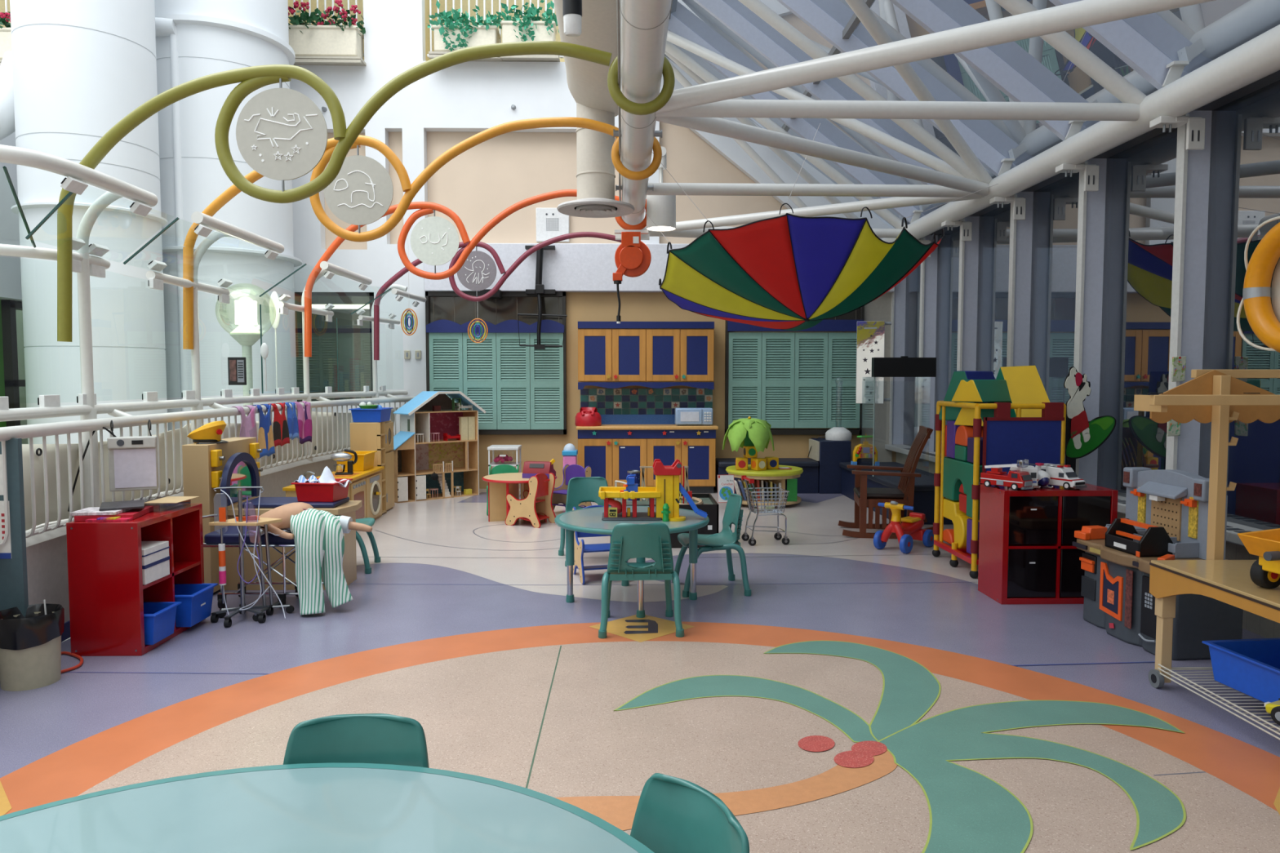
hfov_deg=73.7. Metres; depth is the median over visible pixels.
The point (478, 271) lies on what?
disc
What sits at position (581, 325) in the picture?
crown molding
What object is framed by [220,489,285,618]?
tube
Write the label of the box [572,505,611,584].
chair
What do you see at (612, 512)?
print
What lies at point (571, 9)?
spotlight
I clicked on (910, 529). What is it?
tricycle
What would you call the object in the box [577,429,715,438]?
apron
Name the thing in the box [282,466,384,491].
countertop
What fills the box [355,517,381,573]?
plastic chair
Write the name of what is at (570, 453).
bin
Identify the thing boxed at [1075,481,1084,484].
grille
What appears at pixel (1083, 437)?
cutout
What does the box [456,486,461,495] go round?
chair
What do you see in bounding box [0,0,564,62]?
wall
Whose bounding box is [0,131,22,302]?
wall
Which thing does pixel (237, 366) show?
framed notice
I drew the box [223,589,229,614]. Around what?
tube
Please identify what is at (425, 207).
sculpture
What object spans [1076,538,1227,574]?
countertop
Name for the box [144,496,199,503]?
sheet
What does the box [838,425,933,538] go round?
rocking chair
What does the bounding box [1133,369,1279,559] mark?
stand
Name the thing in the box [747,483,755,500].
picture book
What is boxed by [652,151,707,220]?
string
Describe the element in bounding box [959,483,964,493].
cylinder
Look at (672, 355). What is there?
upper cabinet
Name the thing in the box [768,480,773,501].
picture book
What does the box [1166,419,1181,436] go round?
bag
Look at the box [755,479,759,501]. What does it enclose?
picture book
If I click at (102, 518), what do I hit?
pack
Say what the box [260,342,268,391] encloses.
oval sign
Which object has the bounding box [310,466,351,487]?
cloth
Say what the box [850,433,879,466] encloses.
toy
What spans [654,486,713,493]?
toe kick
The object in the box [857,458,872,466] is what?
shade
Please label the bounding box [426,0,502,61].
planter
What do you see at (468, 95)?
wall
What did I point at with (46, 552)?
wall
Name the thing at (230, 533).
hospital bed
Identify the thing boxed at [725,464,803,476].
cushion
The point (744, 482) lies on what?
picture book
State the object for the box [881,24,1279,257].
beam
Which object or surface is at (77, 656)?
extension cord
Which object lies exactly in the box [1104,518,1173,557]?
box
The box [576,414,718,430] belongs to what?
countertop
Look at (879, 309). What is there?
column
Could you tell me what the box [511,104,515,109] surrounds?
sprinkler head
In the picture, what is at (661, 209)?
recessed light
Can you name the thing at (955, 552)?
base
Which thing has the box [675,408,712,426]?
microwave
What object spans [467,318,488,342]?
spinner
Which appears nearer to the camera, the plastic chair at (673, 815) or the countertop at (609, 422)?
the plastic chair at (673, 815)
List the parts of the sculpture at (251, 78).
post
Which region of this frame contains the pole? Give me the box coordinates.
[155,17,188,427]
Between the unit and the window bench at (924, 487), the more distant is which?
the window bench at (924, 487)
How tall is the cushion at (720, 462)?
0.070 m
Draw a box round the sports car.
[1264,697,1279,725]
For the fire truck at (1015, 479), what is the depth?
5.87 m
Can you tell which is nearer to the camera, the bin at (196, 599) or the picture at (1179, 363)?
the bin at (196, 599)
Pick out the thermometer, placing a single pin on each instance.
(249, 517)
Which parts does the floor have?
trim, trim, trim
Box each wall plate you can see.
[404,350,410,359]
[415,350,421,359]
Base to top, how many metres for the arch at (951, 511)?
0.370 m
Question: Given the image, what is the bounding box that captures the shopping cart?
[741,475,789,546]
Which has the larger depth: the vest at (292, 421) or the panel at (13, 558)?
the vest at (292, 421)
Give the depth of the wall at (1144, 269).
6.61 m
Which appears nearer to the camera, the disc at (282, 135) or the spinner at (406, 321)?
the disc at (282, 135)
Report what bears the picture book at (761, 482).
on the table at (775, 476)
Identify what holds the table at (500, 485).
on the floor
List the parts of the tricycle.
seat, seat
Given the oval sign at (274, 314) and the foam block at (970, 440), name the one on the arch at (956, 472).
the foam block at (970, 440)
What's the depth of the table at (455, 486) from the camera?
11.23 m
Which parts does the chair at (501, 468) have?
backrest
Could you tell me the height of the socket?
0.080 m
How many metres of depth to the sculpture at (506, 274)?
10.76 m
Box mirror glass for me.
[230,460,253,504]
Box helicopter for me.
[1017,459,1064,488]
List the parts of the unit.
tall panel, mirror frame, panel, panel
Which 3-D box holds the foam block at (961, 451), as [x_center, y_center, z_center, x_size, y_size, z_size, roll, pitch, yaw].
[2.818,0.215,6.975,0.420,0.120,0.210,0,3,-1]
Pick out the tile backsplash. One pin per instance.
(606, 401)
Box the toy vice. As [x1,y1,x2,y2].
[1074,525,1106,540]
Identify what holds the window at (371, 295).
in the wall at (468, 95)
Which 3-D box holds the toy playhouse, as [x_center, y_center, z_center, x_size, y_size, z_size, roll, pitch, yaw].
[2.909,0.474,6.977,0.728,1.363,0.866,0,3,-1]
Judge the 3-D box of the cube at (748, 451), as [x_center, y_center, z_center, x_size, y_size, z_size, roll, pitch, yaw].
[1.336,0.304,10.331,0.145,0.142,0.145,0,3,-8]
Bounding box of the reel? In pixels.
[613,229,651,323]
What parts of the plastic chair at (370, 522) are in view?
leg, leg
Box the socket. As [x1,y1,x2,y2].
[616,315,620,323]
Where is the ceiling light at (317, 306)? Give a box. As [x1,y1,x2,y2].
[311,304,369,309]
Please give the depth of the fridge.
9.74 m
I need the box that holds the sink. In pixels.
[303,471,315,478]
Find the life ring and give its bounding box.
[1236,216,1279,352]
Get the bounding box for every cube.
[735,457,747,470]
[743,445,757,457]
[751,457,766,471]
[764,456,778,469]
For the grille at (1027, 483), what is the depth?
5.78 m
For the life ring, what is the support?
hanging from the wall at (1144, 269)
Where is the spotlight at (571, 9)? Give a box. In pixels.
[562,0,582,36]
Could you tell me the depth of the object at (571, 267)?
11.66 m
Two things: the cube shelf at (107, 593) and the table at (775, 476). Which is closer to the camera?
the cube shelf at (107, 593)
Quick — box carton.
[141,541,169,585]
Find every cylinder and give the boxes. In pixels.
[942,528,954,544]
[955,425,982,446]
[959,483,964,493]
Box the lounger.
[455,403,472,410]
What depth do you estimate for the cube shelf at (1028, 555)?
5.85 m
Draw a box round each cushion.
[715,457,818,467]
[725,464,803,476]
[839,462,934,491]
[853,487,907,498]
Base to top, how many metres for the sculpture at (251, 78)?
1.806 m
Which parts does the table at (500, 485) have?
leg panel, leg panel, leg panel, leg panel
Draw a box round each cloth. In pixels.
[293,475,319,483]
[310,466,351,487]
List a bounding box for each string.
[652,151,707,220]
[786,123,820,204]
[904,183,997,218]
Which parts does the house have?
door, door, banister, newel post, banister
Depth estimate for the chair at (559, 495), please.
9.88 m
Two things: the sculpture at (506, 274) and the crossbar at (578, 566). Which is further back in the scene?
the sculpture at (506, 274)
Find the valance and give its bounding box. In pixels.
[577,382,714,389]
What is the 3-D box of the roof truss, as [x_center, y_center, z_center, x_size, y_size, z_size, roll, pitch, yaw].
[1.752,-3.348,4.277,3.599,2.760,14.848,0,3,-1]
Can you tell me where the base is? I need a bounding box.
[933,539,978,564]
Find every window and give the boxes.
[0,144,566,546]
[0,299,25,426]
[294,292,373,405]
[724,306,864,435]
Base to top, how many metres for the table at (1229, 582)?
0.635 m
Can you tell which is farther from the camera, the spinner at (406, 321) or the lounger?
the lounger
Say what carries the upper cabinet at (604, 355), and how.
attached to the wall at (468, 95)
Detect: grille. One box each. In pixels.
[1024,480,1032,486]
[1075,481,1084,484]
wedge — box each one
[938,370,995,420]
[951,379,1011,402]
[954,407,994,426]
[987,365,1049,417]
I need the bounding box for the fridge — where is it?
[350,420,394,515]
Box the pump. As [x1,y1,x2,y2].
[217,528,226,603]
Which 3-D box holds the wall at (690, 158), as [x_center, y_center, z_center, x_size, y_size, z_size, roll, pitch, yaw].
[1.771,-3.906,11.910,3.780,2.850,0.150,0,3,-1]
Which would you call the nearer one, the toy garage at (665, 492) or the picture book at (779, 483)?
the toy garage at (665, 492)
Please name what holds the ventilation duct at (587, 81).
hanging from the roof truss
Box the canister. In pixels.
[626,470,640,500]
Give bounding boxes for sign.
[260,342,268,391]
[269,291,280,403]
[871,355,936,476]
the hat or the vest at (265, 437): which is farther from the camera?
the vest at (265, 437)
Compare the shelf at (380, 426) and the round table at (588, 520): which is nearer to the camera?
the round table at (588, 520)
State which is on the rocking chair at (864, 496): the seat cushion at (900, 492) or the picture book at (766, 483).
the seat cushion at (900, 492)
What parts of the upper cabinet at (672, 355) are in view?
door, door panel, door, door panel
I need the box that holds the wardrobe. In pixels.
[458,416,475,440]
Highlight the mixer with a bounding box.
[330,448,357,475]
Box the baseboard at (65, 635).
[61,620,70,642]
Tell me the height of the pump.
0.480 m
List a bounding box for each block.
[808,438,851,493]
[944,425,946,457]
[946,420,959,458]
[955,444,967,461]
[959,493,966,513]
[966,518,979,557]
[967,436,982,464]
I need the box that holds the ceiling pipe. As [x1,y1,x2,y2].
[613,0,671,239]
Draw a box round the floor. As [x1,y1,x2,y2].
[0,488,1279,852]
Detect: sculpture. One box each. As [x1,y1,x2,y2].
[57,40,675,342]
[182,116,662,349]
[304,189,646,356]
[373,231,621,359]
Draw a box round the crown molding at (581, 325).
[577,321,714,328]
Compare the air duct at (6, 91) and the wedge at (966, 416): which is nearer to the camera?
the wedge at (966, 416)
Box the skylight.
[665,0,1279,228]
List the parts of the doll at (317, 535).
trouser leg, trouser leg, reaching arm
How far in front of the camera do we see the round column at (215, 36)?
9.88 m
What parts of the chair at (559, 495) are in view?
panel, seat, backrest, panel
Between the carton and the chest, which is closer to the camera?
the carton
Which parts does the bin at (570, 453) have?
lid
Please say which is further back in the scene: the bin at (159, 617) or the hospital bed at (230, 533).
the hospital bed at (230, 533)
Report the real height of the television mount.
1.395 m
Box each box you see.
[67,419,158,511]
[74,505,153,521]
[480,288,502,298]
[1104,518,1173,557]
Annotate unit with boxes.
[182,437,362,592]
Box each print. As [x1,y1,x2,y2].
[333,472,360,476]
[609,509,616,515]
[720,488,731,499]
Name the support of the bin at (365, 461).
on the toy kitchen at (366, 486)
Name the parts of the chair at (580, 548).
panel, backrest, seat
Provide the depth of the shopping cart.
7.93 m
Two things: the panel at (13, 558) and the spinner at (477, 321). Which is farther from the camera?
the spinner at (477, 321)
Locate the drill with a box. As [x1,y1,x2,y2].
[1157,554,1174,559]
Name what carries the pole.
attached to the round column at (215, 36)
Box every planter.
[0,11,12,65]
[288,0,366,65]
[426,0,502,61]
[496,0,559,62]
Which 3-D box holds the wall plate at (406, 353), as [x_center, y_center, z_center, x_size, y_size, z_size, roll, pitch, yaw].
[-3.213,-0.992,11.782,0.080,0.120,0.040,0,3,-1]
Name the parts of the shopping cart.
handle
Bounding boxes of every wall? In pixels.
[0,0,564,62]
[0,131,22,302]
[0,299,6,426]
[15,0,896,488]
[25,451,343,622]
[294,296,370,401]
[324,131,622,249]
[659,121,787,244]
[884,70,1279,638]
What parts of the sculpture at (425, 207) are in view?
post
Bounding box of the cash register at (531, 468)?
[522,458,555,478]
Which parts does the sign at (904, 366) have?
rod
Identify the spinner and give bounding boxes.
[400,271,417,335]
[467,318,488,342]
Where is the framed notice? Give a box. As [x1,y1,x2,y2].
[227,357,246,385]
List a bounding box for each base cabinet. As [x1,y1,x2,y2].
[577,438,646,486]
[646,438,715,486]
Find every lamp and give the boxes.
[230,300,262,416]
[808,426,851,457]
[1149,494,1164,501]
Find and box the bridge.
[640,466,689,501]
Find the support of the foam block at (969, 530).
in the toy playhouse
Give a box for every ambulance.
[1008,463,1039,488]
[1035,463,1087,489]
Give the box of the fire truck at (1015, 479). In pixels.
[978,463,1034,490]
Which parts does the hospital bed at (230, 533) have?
mattress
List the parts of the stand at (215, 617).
leg, leg, leg, leg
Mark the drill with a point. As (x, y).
(1167, 557)
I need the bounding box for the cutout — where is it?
[1063,366,1115,472]
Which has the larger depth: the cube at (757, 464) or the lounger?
the lounger
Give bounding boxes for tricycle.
[873,501,933,553]
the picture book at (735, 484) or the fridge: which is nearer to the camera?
the fridge
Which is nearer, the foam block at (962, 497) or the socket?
the foam block at (962, 497)
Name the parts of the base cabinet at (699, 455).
door, door panel, door, door panel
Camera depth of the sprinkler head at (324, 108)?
11.55 m
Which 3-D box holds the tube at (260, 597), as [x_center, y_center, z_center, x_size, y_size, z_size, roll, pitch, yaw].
[-2.456,0.786,5.417,0.184,0.766,0.057,-1,4,-22]
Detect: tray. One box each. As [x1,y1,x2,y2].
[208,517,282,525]
[1079,557,1094,573]
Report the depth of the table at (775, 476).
10.21 m
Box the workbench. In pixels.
[1072,466,1243,660]
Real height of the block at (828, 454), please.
0.710 m
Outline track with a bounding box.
[679,496,702,504]
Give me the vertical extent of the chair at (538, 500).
0.557 m
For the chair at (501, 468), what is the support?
on the floor
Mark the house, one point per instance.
(455, 462)
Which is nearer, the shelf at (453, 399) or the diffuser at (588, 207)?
the diffuser at (588, 207)
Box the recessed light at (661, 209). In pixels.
[646,146,675,231]
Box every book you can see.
[717,474,734,502]
[733,480,741,495]
[737,479,746,500]
[742,480,751,498]
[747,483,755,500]
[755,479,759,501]
[759,479,764,501]
[763,480,768,501]
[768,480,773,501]
[772,482,777,501]
[777,466,791,469]
[777,482,782,500]
[785,479,786,499]
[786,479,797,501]
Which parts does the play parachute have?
panel, panel, panel, panel, panel, panel, panel, panel, panel, panel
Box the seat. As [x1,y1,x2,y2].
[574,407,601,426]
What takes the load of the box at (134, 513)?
on the cube shelf at (107, 593)
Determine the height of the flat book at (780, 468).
0.013 m
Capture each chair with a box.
[283,713,429,768]
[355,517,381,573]
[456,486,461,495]
[486,464,519,515]
[505,472,555,528]
[551,464,591,510]
[558,476,611,566]
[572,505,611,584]
[598,522,684,638]
[630,773,749,852]
[671,493,751,597]
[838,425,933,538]
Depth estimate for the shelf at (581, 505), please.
9.78 m
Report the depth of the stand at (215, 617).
5.44 m
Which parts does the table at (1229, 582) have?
leg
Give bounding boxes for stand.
[210,477,273,627]
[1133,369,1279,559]
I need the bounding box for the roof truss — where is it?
[640,0,1214,239]
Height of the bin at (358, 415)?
0.152 m
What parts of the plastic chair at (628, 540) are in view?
leg, leg, leg, leg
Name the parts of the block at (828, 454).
plate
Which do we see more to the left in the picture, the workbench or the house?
the house
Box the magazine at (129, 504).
[98,499,144,511]
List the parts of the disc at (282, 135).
rod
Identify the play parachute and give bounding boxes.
[658,203,945,330]
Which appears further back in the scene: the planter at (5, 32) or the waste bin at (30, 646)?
the planter at (5, 32)
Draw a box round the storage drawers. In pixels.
[487,444,521,496]
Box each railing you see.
[4,0,7,18]
[22,407,398,530]
[293,0,364,56]
[426,0,564,57]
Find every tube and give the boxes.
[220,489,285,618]
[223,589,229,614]
[236,496,260,583]
[239,489,269,610]
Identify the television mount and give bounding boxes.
[517,245,567,349]
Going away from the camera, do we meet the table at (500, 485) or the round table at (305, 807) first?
the round table at (305, 807)
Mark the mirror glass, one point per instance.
(242, 472)
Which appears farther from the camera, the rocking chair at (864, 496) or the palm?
the palm
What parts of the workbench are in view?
counter plate, counter plate, pocket panel, maker plate, tread panel, counter plate, yellow panel, door trim, dark door, yellow panel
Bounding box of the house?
[391,391,486,502]
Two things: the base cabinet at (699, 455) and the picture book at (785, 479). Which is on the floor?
the base cabinet at (699, 455)
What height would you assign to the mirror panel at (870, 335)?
1.051 m
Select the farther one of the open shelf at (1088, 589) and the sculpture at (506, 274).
the sculpture at (506, 274)
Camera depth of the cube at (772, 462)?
10.34 m
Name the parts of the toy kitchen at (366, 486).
oven door, washer door, washer panel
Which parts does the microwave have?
door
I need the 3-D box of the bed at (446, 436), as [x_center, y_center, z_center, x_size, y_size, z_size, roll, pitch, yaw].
[-2.458,0.133,11.158,0.200,0.100,0.100,-3,4,-40]
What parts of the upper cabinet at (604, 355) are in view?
door, door panel, door, door panel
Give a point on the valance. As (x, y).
(710, 385)
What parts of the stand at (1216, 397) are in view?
gable panel, post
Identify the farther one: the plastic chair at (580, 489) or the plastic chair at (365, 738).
the plastic chair at (580, 489)
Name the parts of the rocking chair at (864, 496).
post, post, arm, seat frame, arm, post, post, post, rail, post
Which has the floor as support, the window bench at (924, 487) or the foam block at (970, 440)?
the window bench at (924, 487)
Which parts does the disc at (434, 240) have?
rod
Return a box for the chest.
[463,488,471,494]
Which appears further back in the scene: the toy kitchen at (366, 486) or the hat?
the toy kitchen at (366, 486)
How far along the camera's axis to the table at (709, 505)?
7.78 m
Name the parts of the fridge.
door, door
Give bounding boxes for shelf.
[66,503,205,656]
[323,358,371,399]
[376,422,386,515]
[452,398,461,410]
[520,513,549,521]
[551,503,585,507]
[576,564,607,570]
[977,483,1118,604]
[1080,575,1096,600]
[1082,552,1097,573]
[1157,663,1279,740]
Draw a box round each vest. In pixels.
[231,404,257,442]
[251,403,275,458]
[268,402,289,446]
[282,402,298,439]
[293,400,312,444]
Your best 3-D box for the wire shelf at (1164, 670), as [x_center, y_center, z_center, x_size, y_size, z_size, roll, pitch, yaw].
[2.977,1.252,3.538,0.748,0.047,1.485,0,3,-1]
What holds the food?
in the shopping cart
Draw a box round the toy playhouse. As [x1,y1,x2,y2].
[932,400,1066,578]
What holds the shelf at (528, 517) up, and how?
attached to the chair at (538, 500)
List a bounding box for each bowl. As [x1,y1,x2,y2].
[333,464,345,472]
[359,401,382,408]
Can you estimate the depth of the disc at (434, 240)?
9.20 m
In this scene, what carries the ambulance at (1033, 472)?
on the cube shelf at (1028, 555)
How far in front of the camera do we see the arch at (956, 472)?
7.01 m
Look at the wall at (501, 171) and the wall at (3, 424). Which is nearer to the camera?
the wall at (3, 424)
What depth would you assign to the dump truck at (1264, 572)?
3.69 m
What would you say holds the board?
attached to the wall at (1144, 269)
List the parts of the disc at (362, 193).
rod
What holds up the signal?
on the table at (709, 505)
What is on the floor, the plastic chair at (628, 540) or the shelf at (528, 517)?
the plastic chair at (628, 540)
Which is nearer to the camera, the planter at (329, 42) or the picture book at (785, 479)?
the picture book at (785, 479)
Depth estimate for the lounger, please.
11.21 m
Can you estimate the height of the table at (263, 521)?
0.633 m
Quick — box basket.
[743,487,789,513]
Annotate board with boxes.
[1271,258,1279,322]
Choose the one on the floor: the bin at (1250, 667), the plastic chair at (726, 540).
the plastic chair at (726, 540)
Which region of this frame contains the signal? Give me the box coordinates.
[683,466,692,503]
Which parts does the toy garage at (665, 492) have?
tower crown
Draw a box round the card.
[218,507,226,521]
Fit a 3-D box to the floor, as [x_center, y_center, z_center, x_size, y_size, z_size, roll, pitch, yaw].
[0.361,1.388,4.594,7.500,0.208,15.400,0,3,-1]
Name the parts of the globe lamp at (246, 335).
bulb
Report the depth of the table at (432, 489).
11.00 m
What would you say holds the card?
attached to the bag
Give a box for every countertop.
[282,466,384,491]
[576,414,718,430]
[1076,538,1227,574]
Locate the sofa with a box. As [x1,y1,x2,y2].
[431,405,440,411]
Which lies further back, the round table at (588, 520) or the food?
the food
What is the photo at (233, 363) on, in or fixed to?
attached to the framed notice
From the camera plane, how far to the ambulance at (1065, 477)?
5.90 m
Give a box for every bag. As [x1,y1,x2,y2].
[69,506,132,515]
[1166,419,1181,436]
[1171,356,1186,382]
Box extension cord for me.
[61,651,83,673]
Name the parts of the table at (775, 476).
board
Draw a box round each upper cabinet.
[577,328,645,382]
[645,328,714,382]
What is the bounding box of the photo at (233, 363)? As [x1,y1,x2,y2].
[229,360,236,381]
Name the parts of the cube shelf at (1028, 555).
drawer, drawer, drawer, drawer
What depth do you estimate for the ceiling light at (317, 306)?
12.64 m
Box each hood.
[106,435,157,448]
[1136,481,1187,499]
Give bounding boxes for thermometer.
[235,515,259,520]
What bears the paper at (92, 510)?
on the box at (134, 513)
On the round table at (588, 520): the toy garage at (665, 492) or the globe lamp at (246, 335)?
the toy garage at (665, 492)
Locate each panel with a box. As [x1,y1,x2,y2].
[0,438,28,617]
[855,320,891,404]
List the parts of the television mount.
arm, screen frame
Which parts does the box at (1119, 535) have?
handle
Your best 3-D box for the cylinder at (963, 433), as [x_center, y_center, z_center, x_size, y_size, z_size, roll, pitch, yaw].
[2.819,0.070,6.952,0.420,0.167,0.240,0,3,-1]
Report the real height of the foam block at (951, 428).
0.310 m
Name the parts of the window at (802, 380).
shutter panel, shutter panel, shutter panel, transom pane, shutter panel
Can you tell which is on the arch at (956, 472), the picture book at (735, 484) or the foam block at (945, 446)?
the foam block at (945, 446)
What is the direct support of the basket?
on the shopping cart
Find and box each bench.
[714,457,818,493]
[839,462,953,524]
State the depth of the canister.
8.29 m
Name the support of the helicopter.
on the cube shelf at (1028, 555)
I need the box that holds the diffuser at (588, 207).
[556,197,635,217]
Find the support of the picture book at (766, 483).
on the table at (775, 476)
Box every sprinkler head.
[321,106,327,111]
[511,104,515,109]
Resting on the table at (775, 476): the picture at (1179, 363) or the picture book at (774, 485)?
the picture book at (774, 485)
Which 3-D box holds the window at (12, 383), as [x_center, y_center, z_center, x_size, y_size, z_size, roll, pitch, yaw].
[-7.340,-0.288,10.813,0.150,2.450,1.870,0,3,-1]
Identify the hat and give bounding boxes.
[186,420,228,444]
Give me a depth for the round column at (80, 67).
8.57 m
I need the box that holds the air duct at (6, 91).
[0,51,15,140]
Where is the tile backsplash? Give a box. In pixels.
[580,388,712,414]
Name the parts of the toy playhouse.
navy panel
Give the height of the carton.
0.200 m
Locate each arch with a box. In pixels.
[942,457,982,519]
[942,497,968,549]
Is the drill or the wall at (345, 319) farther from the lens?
the wall at (345, 319)
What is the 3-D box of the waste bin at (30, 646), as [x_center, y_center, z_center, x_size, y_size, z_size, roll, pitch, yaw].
[-3.107,1.106,4.341,0.302,0.400,0.303,0,3,-1]
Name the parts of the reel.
cord, frame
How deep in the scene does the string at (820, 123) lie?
6.99 m
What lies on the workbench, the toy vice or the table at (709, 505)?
the toy vice
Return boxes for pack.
[85,516,133,522]
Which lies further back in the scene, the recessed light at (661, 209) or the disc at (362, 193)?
the recessed light at (661, 209)
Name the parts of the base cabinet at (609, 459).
door, door panel, door, door panel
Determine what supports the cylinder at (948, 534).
in the toy playhouse
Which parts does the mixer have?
handle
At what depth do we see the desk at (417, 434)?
10.80 m
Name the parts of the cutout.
leg, leg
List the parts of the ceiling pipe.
plate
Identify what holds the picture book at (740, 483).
on the table at (775, 476)
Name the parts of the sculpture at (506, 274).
post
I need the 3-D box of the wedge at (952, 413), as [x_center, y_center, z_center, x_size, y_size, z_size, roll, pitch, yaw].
[2.865,-0.266,7.338,0.500,0.420,0.393,-3,4,-42]
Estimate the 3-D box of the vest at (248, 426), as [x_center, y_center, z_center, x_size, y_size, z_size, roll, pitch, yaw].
[-3.463,0.016,7.466,0.116,0.396,0.401,0,3,-1]
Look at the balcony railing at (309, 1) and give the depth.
11.62 m
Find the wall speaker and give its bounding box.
[535,207,569,241]
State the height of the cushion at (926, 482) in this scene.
0.070 m
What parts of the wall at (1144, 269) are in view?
sill, panel, head rail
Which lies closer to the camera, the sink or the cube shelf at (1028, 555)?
the cube shelf at (1028, 555)
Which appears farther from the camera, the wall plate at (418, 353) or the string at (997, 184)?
the wall plate at (418, 353)
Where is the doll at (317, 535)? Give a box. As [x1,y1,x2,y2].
[246,502,372,614]
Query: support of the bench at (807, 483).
on the floor
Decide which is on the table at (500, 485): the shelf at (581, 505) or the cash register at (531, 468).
the cash register at (531, 468)
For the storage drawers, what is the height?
0.660 m
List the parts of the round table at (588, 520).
leg, leg, leg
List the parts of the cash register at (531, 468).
drawer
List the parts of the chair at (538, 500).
panel, seat, panel, backrest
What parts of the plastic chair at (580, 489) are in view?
leg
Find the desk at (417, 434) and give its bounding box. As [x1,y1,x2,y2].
[415,433,423,442]
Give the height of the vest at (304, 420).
0.440 m
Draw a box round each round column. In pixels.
[9,0,168,444]
[154,0,302,431]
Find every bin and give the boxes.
[0,600,64,691]
[143,601,181,644]
[174,583,217,626]
[291,478,352,502]
[336,450,377,471]
[348,407,393,422]
[562,443,577,467]
[1201,637,1279,702]
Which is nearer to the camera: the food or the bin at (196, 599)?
the bin at (196, 599)
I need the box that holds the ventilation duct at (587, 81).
[553,0,635,217]
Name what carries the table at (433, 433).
in the house
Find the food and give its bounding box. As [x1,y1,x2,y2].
[765,505,774,509]
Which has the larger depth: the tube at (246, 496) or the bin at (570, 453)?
the bin at (570, 453)
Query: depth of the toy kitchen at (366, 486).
8.99 m
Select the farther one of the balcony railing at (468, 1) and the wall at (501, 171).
the wall at (501, 171)
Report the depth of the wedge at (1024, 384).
6.91 m
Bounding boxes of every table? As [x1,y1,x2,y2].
[0,763,653,852]
[208,517,294,621]
[428,488,438,497]
[430,432,439,441]
[453,485,461,495]
[481,472,556,522]
[554,506,709,617]
[609,493,719,548]
[725,464,803,506]
[1148,560,1279,740]
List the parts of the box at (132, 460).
power cord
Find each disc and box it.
[235,78,328,191]
[324,145,393,233]
[410,209,459,273]
[457,246,496,297]
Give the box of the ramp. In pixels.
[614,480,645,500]
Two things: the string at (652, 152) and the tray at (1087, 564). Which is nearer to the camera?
the tray at (1087, 564)
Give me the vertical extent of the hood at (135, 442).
0.070 m
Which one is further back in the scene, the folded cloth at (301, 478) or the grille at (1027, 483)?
the folded cloth at (301, 478)
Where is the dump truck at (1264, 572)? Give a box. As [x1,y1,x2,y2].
[1237,528,1279,588]
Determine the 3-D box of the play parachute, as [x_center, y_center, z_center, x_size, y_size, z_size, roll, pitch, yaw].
[1.347,-1.381,7.779,2.316,0.962,2.725,2,4,31]
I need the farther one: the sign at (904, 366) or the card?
the sign at (904, 366)
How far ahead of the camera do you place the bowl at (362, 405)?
9.68 m
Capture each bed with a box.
[202,514,344,608]
[443,432,460,440]
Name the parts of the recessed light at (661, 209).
stem, lamp shade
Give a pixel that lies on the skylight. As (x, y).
(1195, 33)
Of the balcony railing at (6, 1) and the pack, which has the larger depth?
the balcony railing at (6, 1)
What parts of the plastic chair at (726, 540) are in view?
leg, leg, leg, leg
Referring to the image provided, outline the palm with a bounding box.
[722,416,774,452]
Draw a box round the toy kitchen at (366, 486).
[282,466,384,519]
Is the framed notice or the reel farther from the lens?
the reel
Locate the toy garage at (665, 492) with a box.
[598,458,707,521]
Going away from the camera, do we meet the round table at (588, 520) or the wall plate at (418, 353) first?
the round table at (588, 520)
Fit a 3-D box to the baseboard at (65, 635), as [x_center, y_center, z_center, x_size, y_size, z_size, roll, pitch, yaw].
[-3.311,1.137,6.436,0.510,0.099,10.850,0,3,-1]
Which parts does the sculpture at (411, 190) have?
post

